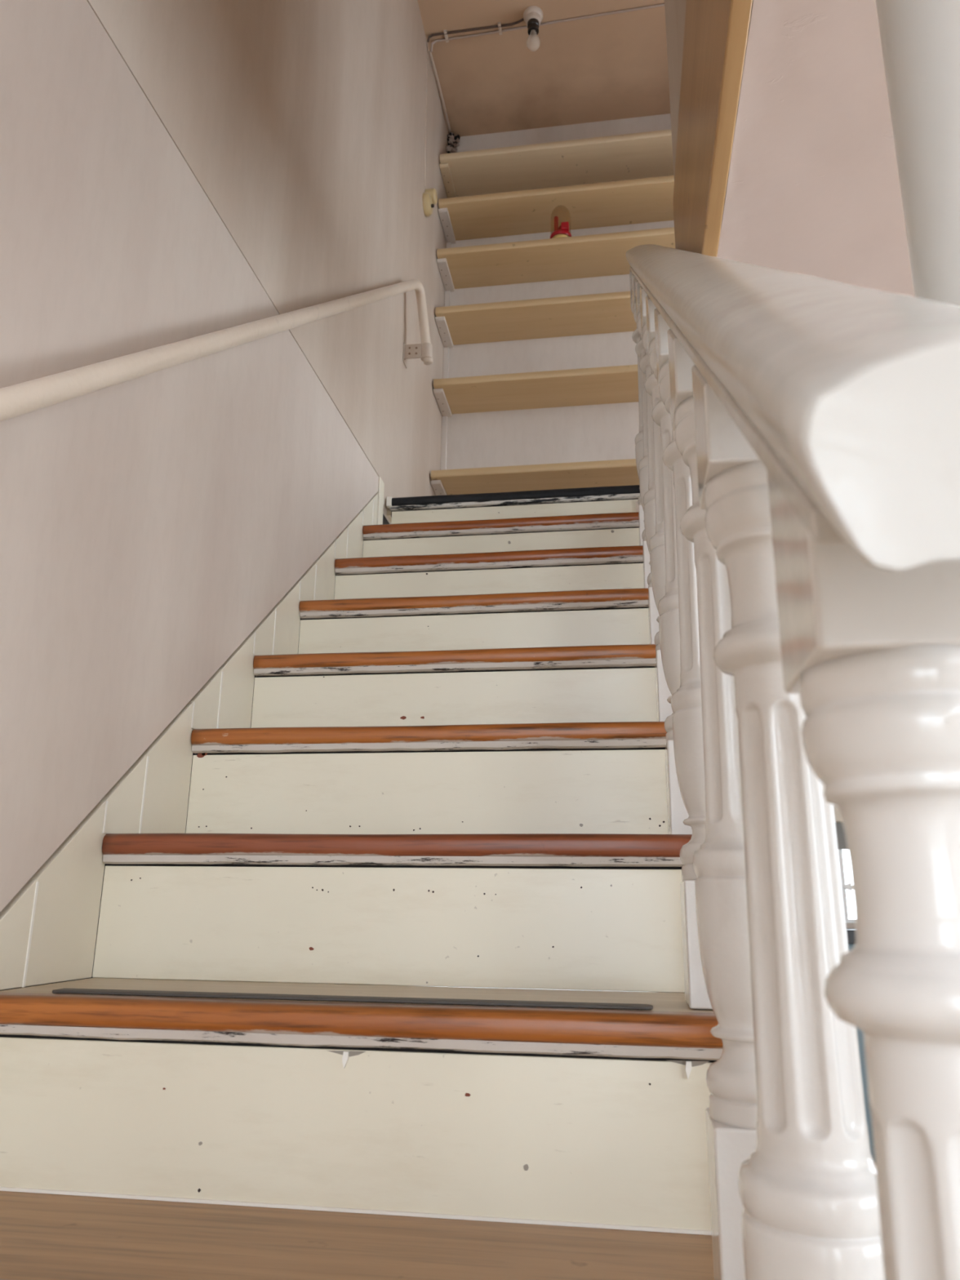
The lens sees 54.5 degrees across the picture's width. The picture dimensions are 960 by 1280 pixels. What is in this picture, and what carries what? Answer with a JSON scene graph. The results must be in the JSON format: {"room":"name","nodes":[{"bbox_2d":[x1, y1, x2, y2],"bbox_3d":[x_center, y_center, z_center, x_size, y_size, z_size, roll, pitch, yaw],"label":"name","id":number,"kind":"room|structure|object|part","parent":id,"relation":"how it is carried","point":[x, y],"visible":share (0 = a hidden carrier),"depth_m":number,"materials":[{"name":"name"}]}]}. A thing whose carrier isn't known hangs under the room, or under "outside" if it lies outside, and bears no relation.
{"room":"staircase","nodes":[
{"label":"staircase","id":0,"kind":"room"},
{"bbox_2d":[0,0,448,991],"bbox_3d":[-0.957,-1.406,-0.891,0.124,4.695,9.760,-2,-16,8],"label":"wall","id":1,"kind":"structure","parent":0,"point":[171,171],"depth_m":1.57,"materials":[{"name":"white paint"}]},
{"bbox_2d":[0,493,377,990],"bbox_3d":[-0.539,0.268,1.249,0.023,2.256,2.742,-2,-16,8],"label":"trim","id":2,"kind":"structure","parent":1,"relation":"attached to","point":[48,930],"depth_m":1.38,"materials":[{"name":"beige paint"}]},
{"bbox_2d":[0,279,433,422],"bbox_3d":[-0.470,-0.416,1.446,0.102,2.641,3.305,-2,-16,8],"label":"handrail","id":3,"kind":"object","parent":1,"relation":"attached to","point":[21,398],"visible":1,"depth_m":1.43,"materials":[{"name":"beige paint"}]},
{"bbox_3d":[-0.264,-1.005,3.290,0.003,0.075,0.050,-2,-16,8],"label":"wall plate","id":4,"kind":"part","parent":3,"relation":"part of","materials":[{"name":"paint"}]},
{"bbox_3d":[-0.896,-2.517,-0.587,0.020,2.390,9.760,-2,-16,8],"label":"plaster panel","id":5,"kind":"part","parent":1,"relation":"part of","materials":[{"name":"white paint"}]},
{"bbox_3d":[-0.317,-0.390,2.875,0.024,0.225,0.052,-2,-16,8],"label":"post","id":6,"kind":"part","parent":1,"relation":"part of","materials":[{"name":"beige paint"}]},
{"bbox_2d":[424,40,428,186],"bbox_3d":[-0.221,-2.159,3.811,0.008,0.679,0.060,-2,-16,8],"label":"cable","id":7,"kind":"object","parent":1,"relation":"attached to","point":[426,41],"visible":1,"depth_m":3.81,"materials":[{"name":"pink paint"}]},
{"bbox_2d":[422,188,437,217],"bbox_3d":[-0.200,-1.763,3.740,0.042,0.130,0.096,-2,-16,8],"label":"light switch","id":8,"kind":"object","parent":1,"relation":"attached to","point":[429,196],"visible":1,"depth_m":3.72,"materials":[{"name":"beige plastic"}]},
{"bbox_3d":[-0.208,-1.743,3.731,0.028,0.088,0.088,-2,-16,8],"label":"plate","id":9,"kind":"part","parent":8,"relation":"part of","materials":[{"name":"beige plastic"}]},
{"bbox_2d":[428,50,451,132],"bbox_3d":[-0.175,-2.403,4.096,0.014,0.045,0.451,-2,-16,8],"label":"conduit","id":10,"kind":"object","parent":1,"relation":"attached to","point":[429,52],"visible":1,"depth_m":4.09,"materials":[{"name":"pink paint"}]},
{"bbox_2d":[386,507,391,522],"bbox_3d":[0.222,-0.319,3.301,0.919,0.050,0.846,-2,-16,8],"label":"floor","id":11,"kind":"structure","parent":0,"point":[388,512],"depth_m":2.96,"materials":[{"name":"wood"}]},
{"bbox_2d":[446,132,460,153],"bbox_3d":[-0.129,-2.295,4.324,0.071,0.162,0.074,-2,-16,8],"label":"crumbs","id":12,"kind":"object","parent":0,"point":[452,141],"visible":0.73,"depth_m":4.31,"materials":[{"name":"black"}]},
{"bbox_2d":[417,0,670,137],"bbox_3d":[0.758,-3.748,-0.436,3.520,0.100,9.880,-2,-16,8],"label":"ceiling","id":13,"kind":"structure","parent":0,"point":[614,66],"depth_m":3.98,"materials":[{"name":"white paint"}]},
{"bbox_2d":[444,30,448,42],"bbox_3d":[-0.140,-2.499,3.858,0.012,0.009,0.052,-2,-16,8],"label":"clip","id":14,"kind":"object","parent":13,"relation":"attached to","point":[445,31],"visible":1,"depth_m":3.85,"materials":[{"name":"paint"}]},
{"bbox_2d":[426,17,524,42],"bbox_3d":[-0.019,-2.494,3.821,0.405,0.035,0.023,-2,-16,11],"label":"cable","id":15,"kind":"object","parent":13,"relation":"attached to","point":[522,20],"visible":1,"depth_m":3.82,"materials":[{"name":"black plastic"}]},
{"bbox_2d":[497,22,502,35],"bbox_3d":[0.082,-2.507,3.821,0.012,0.009,0.052,-2,-16,8],"label":"clip","id":16,"kind":"object","parent":13,"relation":"attached to","point":[499,23],"visible":1,"depth_m":3.81,"materials":[{"name":"paint"}]},
{"bbox_2d":[523,5,542,36],"bbox_3d":[0.214,-2.442,3.741,0.080,0.174,0.079,-2,-16,8],"label":"ceiling lamp","id":17,"kind":"object","parent":13,"relation":"attached to","point":[533,15],"visible":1,"depth_m":3.73,"materials":[{"name":"ceramic"}]},
{"bbox_2d":[430,3,664,52],"bbox_3d":[0.573,-2.500,3.737,1.585,0.054,0.016,-2,-16,10],"label":"cable","id":18,"kind":"object","parent":13,"relation":"attached to","point":[663,4],"visible":0.89,"depth_m":3.79,"materials":[{"name":"white plastic"}]},
{"bbox_2d":[440,113,674,470],"bbox_3d":[1.473,-1.306,3.885,3.520,2.255,0.132,-2,-16,8],"label":"wall","id":19,"kind":"structure","parent":0,"point":[600,432],"depth_m":3.97,"materials":[{"name":"paint"}]},
{"bbox_2d":[430,458,639,495],"bbox_3d":[0.609,-0.637,3.651,1.598,0.049,0.235,-2,-16,8],"label":"wall shelf","id":20,"kind":"object","parent":19,"relation":"attached to","point":[615,472],"visible":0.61,"depth_m":3.65,"materials":[{"name":"beige paint"}]},
{"bbox_2d":[435,291,636,347],"bbox_3d":[0.618,-1.351,3.851,1.598,0.049,0.235,-2,-16,8],"label":"wall shelf","id":21,"kind":"object","parent":19,"relation":"attached to","point":[602,313],"visible":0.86,"depth_m":3.88,"materials":[{"name":"beige paint"}]},
{"bbox_2d":[433,364,638,417],"bbox_3d":[0.614,-1.027,3.760,1.598,0.049,0.235,-2,-16,8],"label":"wall shelf","id":22,"kind":"object","parent":19,"relation":"attached to","point":[616,384],"visible":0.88,"depth_m":3.78,"materials":[{"name":"beige paint"}]},
{"bbox_2d":[436,226,675,292],"bbox_3d":[0.621,-1.624,3.928,1.598,0.049,0.235,-2,-16,8],"label":"wall shelf","id":23,"kind":"object","parent":19,"relation":"attached to","point":[602,255],"visible":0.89,"depth_m":3.95,"materials":[{"name":"beige paint"}]},
{"bbox_2d":[550,215,572,238],"bbox_3d":[0.340,-1.748,3.926,0.092,0.183,0.094,-2,-16,8],"label":"figurine","id":24,"kind":"object","parent":23,"relation":"on","point":[562,231],"visible":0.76,"depth_m":3.87,"materials":[{"name":"red plastic"}]},
{"bbox_2d":[553,215,558,231],"bbox_3d":[0.320,-1.738,3.915,0.020,0.096,0.020,-2,-16,8],"label":"candle","id":25,"kind":"object","parent":24,"relation":"on","point":[556,219],"depth_m":3.91,"materials":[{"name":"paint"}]},
{"bbox_2d":[439,128,673,198],"bbox_3d":[0.626,-2.094,4.059,1.598,0.049,0.235,-2,-16,8],"label":"wall shelf","id":26,"kind":"object","parent":19,"relation":"attached to","point":[648,154],"visible":0.7,"depth_m":4.08,"materials":[{"name":"paint"}]},
{"bbox_2d":[438,175,674,243],"bbox_3d":[0.624,-1.869,3.996,1.598,0.049,0.235,-2,-16,8],"label":"wall shelf","id":27,"kind":"object","parent":19,"relation":"attached to","point":[644,200],"visible":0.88,"depth_m":4.01,"materials":[{"name":"beige paint"}]},
{"bbox_2d":[635,501,638,511],"bbox_3d":[0.738,1.159,3.971,0.096,2.418,3.104,-2,-16,8],"label":"wall","id":28,"kind":"structure","parent":0,"point":[637,503],"depth_m":2.82,"materials":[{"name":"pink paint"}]},
{"bbox_2d":[664,0,686,175],"bbox_3d":[0.299,-2.429,0.964,0.094,1.695,3.516,-2,-16,8],"label":"wall","id":29,"kind":"structure","parent":0,"point":[675,10],"depth_m":2.31,"materials":[{"name":"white paint"}]},
{"bbox_2d":[672,0,753,256],"bbox_3d":[0.249,-1.325,0.662,0.030,0.596,3.520,-2,-16,8],"label":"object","id":30,"kind":"structure","parent":29,"relation":"attached to","point":[716,32],"depth_m":1.61,"materials":[{"name":"beige paint"}]},
{"bbox_2d":[716,0,915,297],"bbox_3d":[1.762,-0.613,2.158,2.481,0.066,7.200,-2,-16,8],"label":"wall","id":31,"kind":"structure","parent":0,"point":[813,188],"depth_m":1.50,"materials":[{"name":"paint"}]},
{"bbox_2d":[845,923,855,928],"bbox_3d":[2.129,2.164,5.152,0.900,1.150,0.100,-2,-16,8],"label":"wall","id":32,"kind":"structure","parent":0,"point":[852,926],"depth_m":5.26,"materials":[{"name":"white paint"}]},
{"bbox_2d":[838,849,855,923],"bbox_3d":[2.134,1.342,5.349,0.900,0.540,0.065,-2,-16,8],"label":"window","id":33,"kind":"structure","parent":32,"relation":"in","point":[845,886],"depth_m":5.31,"materials":[{"name":"white paint"}]},
{"bbox_3d":[0.870,1.166,-0.674,3.520,0.100,12.100,-2,-16,8],"label":"floor","id":34,"kind":"structure","parent":0,"visible":0},
{"bbox_2d":[846,928,875,1161],"bbox_3d":[2.045,2.119,4.937,1.100,1.120,0.350,-2,-16,8],"label":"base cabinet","id":35,"kind":"object","parent":34,"relation":"on","point":[851,937],"visible":0.02,"depth_m":4.76,"materials":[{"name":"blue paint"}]},
{"bbox_3d":[2.028,1.675,4.912,0.340,0.120,0.020,-2,-16,8],"label":"drawer","id":36,"kind":"part","parent":35,"relation":"part of","materials":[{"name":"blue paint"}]},
{"bbox_2d":[846,928,856,943],"bbox_3d":[2.051,1.613,5.078,1.100,0.070,0.350,-2,-16,8],"label":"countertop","id":37,"kind":"structure","parent":35,"relation":"on","point":[851,937],"depth_m":4.92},
{"bbox_3d":[2.022,2.147,4.780,0.340,0.820,0.020,-2,-16,8],"label":"door","id":38,"kind":"part","parent":35,"relation":"part of","materials":[{"name":"white paint"}]},
{"bbox_2d":[875,0,959,306],"bbox_3d":[0.377,0.200,0.538,0.170,2.404,0.170,-2,-16,8],"label":"post","id":39,"kind":"object","parent":34,"relation":"on","point":[920,39],"visible":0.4,"depth_m":0.67,"materials":[{"name":"paint"}]},
{"bbox_3d":[-0.291,1.100,-0.322,0.883,0.191,0.271,-2,-16,8],"label":"stair step","id":40,"kind":"structure","parent":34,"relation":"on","visible":0},
{"bbox_3d":[-0.254,0.981,-0.047,0.883,0.191,0.271,-2,-16,8],"label":"stair step","id":41,"kind":"structure","parent":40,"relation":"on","visible":0},
{"bbox_3d":[-0.217,0.861,0.228,0.883,0.191,0.271,-2,-16,8],"label":"stair step","id":42,"kind":"structure","parent":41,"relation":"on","visible":0},
{"bbox_2d":[766,470,959,1279],"bbox_3d":[0.163,0.322,0.281,0.087,0.884,0.087,-2,-16,8],"label":"baluster","id":43,"kind":"object","parent":42,"relation":"on","point":[871,654],"visible":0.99,"depth_m":0.33,"materials":[{"name":"white paint"}]},
{"bbox_2d":[625,244,959,569],"bbox_3d":[0.311,-0.578,1.462,0.116,1.736,2.068,-2,-16,8],"label":"handrail","id":44,"kind":"object","parent":43,"relation":"on","point":[847,396],"visible":1,"depth_m":0.29,"materials":[{"name":"white paint"}]},
{"bbox_3d":[-0.179,0.741,0.504,0.883,0.191,0.271,-2,-16,8],"label":"stair step","id":45,"kind":"structure","parent":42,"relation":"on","visible":0},
{"bbox_2d":[0,1191,714,1279],"bbox_3d":[-0.142,0.621,0.779,0.883,0.191,0.271,-2,-16,8],"label":"stair step","id":46,"kind":"structure","parent":45,"relation":"on","point":[43,1236],"depth_m":0.82,"materials":[{"name":"paint"}]},
{"bbox_2d":[0,977,723,1235],"bbox_3d":[-0.105,0.500,1.055,0.883,0.194,0.271,-2,-16,8],"label":"stair step","id":47,"kind":"structure","parent":46,"relation":"on","point":[586,1108],"depth_m":0.94,"materials":[{"name":"paint"}]},
{"bbox_3d":[-0.121,0.413,0.959,0.881,0.012,0.025,-2,-16,8],"label":"nosing moulding","id":48,"kind":"part","parent":47,"relation":"part of","materials":[{"name":"paint"}]},
{"bbox_2d":[92,833,692,992],"bbox_3d":[-0.067,0.382,1.330,0.883,0.191,0.271,-2,-16,8],"label":"stair step","id":49,"kind":"structure","parent":47,"relation":"on","point":[602,912],"depth_m":1.22,"materials":[{"name":"paint"}]},
{"bbox_3d":[-0.083,0.293,1.234,0.881,0.012,0.025,-2,-16,8],"label":"nosing moulding","id":50,"kind":"part","parent":49,"relation":"part of","materials":[{"name":"paint"}]},
{"bbox_2d":[186,721,668,834],"bbox_3d":[-0.030,0.262,1.605,0.883,0.191,0.271,-2,-16,8],"label":"stair step","id":51,"kind":"structure","parent":49,"relation":"on","point":[562,777],"depth_m":1.50,"materials":[{"name":"paint"}]},
{"bbox_3d":[-0.046,0.173,1.509,0.881,0.012,0.025,-2,-16,8],"label":"nosing moulding","id":52,"kind":"part","parent":51,"relation":"part of","materials":[{"name":"paint"}]},
{"bbox_2d":[250,644,657,728],"bbox_3d":[0.007,0.142,1.881,0.883,0.191,0.271,-2,-16,8],"label":"stair step","id":53,"kind":"structure","parent":51,"relation":"on","point":[607,683],"depth_m":1.77,"materials":[{"name":"paint"}]},
{"bbox_3d":[-0.009,0.053,1.785,0.881,0.012,0.025,-2,-16,8],"label":"nosing moulding","id":54,"kind":"part","parent":53,"relation":"part of","materials":[{"name":"paint"}]},
{"bbox_2d":[297,587,649,653],"bbox_3d":[0.045,0.023,2.156,0.883,0.191,0.271,-2,-16,8],"label":"stair step","id":55,"kind":"structure","parent":53,"relation":"on","point":[596,617],"depth_m":2.05,"materials":[{"name":"paint"}]},
{"bbox_3d":[0.029,-0.066,2.060,0.881,0.012,0.025,-2,-16,8],"label":"nosing moulding","id":56,"kind":"part","parent":55,"relation":"part of","materials":[{"name":"paint"}]},
{"bbox_2d":[333,545,644,599],"bbox_3d":[0.082,-0.097,2.431,0.883,0.191,0.271,-2,-16,8],"label":"stair step","id":57,"kind":"structure","parent":55,"relation":"on","point":[616,567],"depth_m":2.33,"materials":[{"name":"paint"}]},
{"bbox_3d":[0.066,-0.186,2.336,0.881,0.012,0.025,-2,-16,8],"label":"nosing moulding","id":58,"kind":"part","parent":57,"relation":"part of","materials":[{"name":"paint"}]},
{"bbox_2d":[362,511,639,557],"bbox_3d":[0.119,-0.217,2.707,0.883,0.191,0.271,-2,-16,8],"label":"stair step","id":59,"kind":"structure","parent":57,"relation":"on","point":[616,529],"depth_m":2.61,"materials":[{"name":"paint"}]},
{"bbox_3d":[0.103,-0.306,2.611,0.881,0.013,0.025,-2,-16,8],"label":"nosing moulding","id":60,"kind":"part","parent":59,"relation":"part of","materials":[{"name":"paint"}]},
{"bbox_2d":[386,484,639,524],"bbox_3d":[0.141,-0.368,2.870,0.878,0.191,0.038,-2,-16,8],"label":"stair step","id":61,"kind":"structure","parent":59,"relation":"on","point":[615,499],"depth_m":2.88,"materials":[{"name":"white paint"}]},
{"bbox_3d":[0.147,-0.426,2.885,0.868,0.012,0.025,-2,-16,8],"label":"nosing moulding","id":62,"kind":"part","parent":61,"relation":"part of","materials":[{"name":"black wood"}]},
{"bbox_2d":[629,270,644,545],"bbox_3d":[0.452,-0.636,2.485,0.087,0.884,0.087,-2,-16,8],"label":"baluster","id":63,"kind":"object","parent":57,"relation":"on","point":[636,335],"visible":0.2,"depth_m":2.45,"materials":[{"name":"white paint"}]},
{"bbox_2d":[631,274,650,588],"bbox_3d":[0.415,-0.516,2.210,0.087,0.884,0.087,-2,-16,8],"label":"baluster","id":64,"kind":"object","parent":55,"relation":"on","point":[639,348],"visible":0.21,"depth_m":2.17,"materials":[{"name":"white paint"}]},
{"bbox_2d":[635,279,659,644],"bbox_3d":[0.377,-0.397,1.935,0.087,0.884,0.087,-2,-16,8],"label":"baluster","id":65,"kind":"object","parent":53,"relation":"on","point":[649,499],"visible":0.28,"depth_m":1.89,"materials":[{"name":"white paint"}]},
{"bbox_2d":[640,286,673,721],"bbox_3d":[0.340,-0.277,1.659,0.087,0.884,0.087,-2,-16,8],"label":"baluster","id":66,"kind":"object","parent":51,"relation":"on","point":[656,544],"visible":0.27,"depth_m":1.61,"materials":[{"name":"white paint"}]},
{"bbox_2d":[645,295,692,834],"bbox_3d":[0.303,-0.157,1.384,0.087,0.884,0.087,-2,-16,8],"label":"baluster","id":67,"kind":"object","parent":49,"relation":"on","point":[668,606],"visible":0.28,"depth_m":1.33,"materials":[{"name":"white paint"}]},
{"bbox_2d":[653,308,712,1009],"bbox_3d":[0.265,-0.037,1.109,0.087,0.884,0.087,-2,-16,8],"label":"baluster","id":68,"kind":"object","parent":47,"relation":"on","point":[686,702],"visible":0.3,"depth_m":1.05,"materials":[{"name":"white paint"}]},
{"bbox_2d":[667,328,757,1279],"bbox_3d":[0.228,0.083,0.833,0.087,0.884,0.087,-2,-16,8],"label":"baluster","id":69,"kind":"object","parent":46,"relation":"on","point":[719,864],"visible":0.44,"depth_m":0.77,"materials":[{"name":"white paint"}]},
{"bbox_2d":[691,364,884,1279],"bbox_3d":[0.191,0.202,0.558,0.087,0.884,0.087,-2,-16,8],"label":"baluster","id":70,"kind":"object","parent":45,"relation":"on","point":[808,1189],"visible":0.78,"depth_m":0.54,"materials":[{"name":"white paint"}]},
{"bbox_3d":[2.146,0.715,5.558,0.900,0.780,0.100,-2,-16,8],"label":"wall","id":71,"kind":"structure","parent":0,"visible":0},
{"bbox_2d":[833,804,842,822],"bbox_3d":[2.125,0.947,5.374,1.100,0.205,0.068,-2,-16,8],"label":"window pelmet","id":72,"kind":"structure","parent":71,"relation":"in","point":[837,817],"depth_m":5.34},
{"bbox_2d":[835,822,847,849],"bbox_3d":[2.130,1.107,5.374,1.000,0.195,0.015,-2,-16,8],"label":"roller blind","id":73,"kind":"object","parent":71,"relation":"attached to","point":[841,836],"visible":0.02,"depth_m":5.37,"materials":[{"name":"grey fabric"}]}
]}

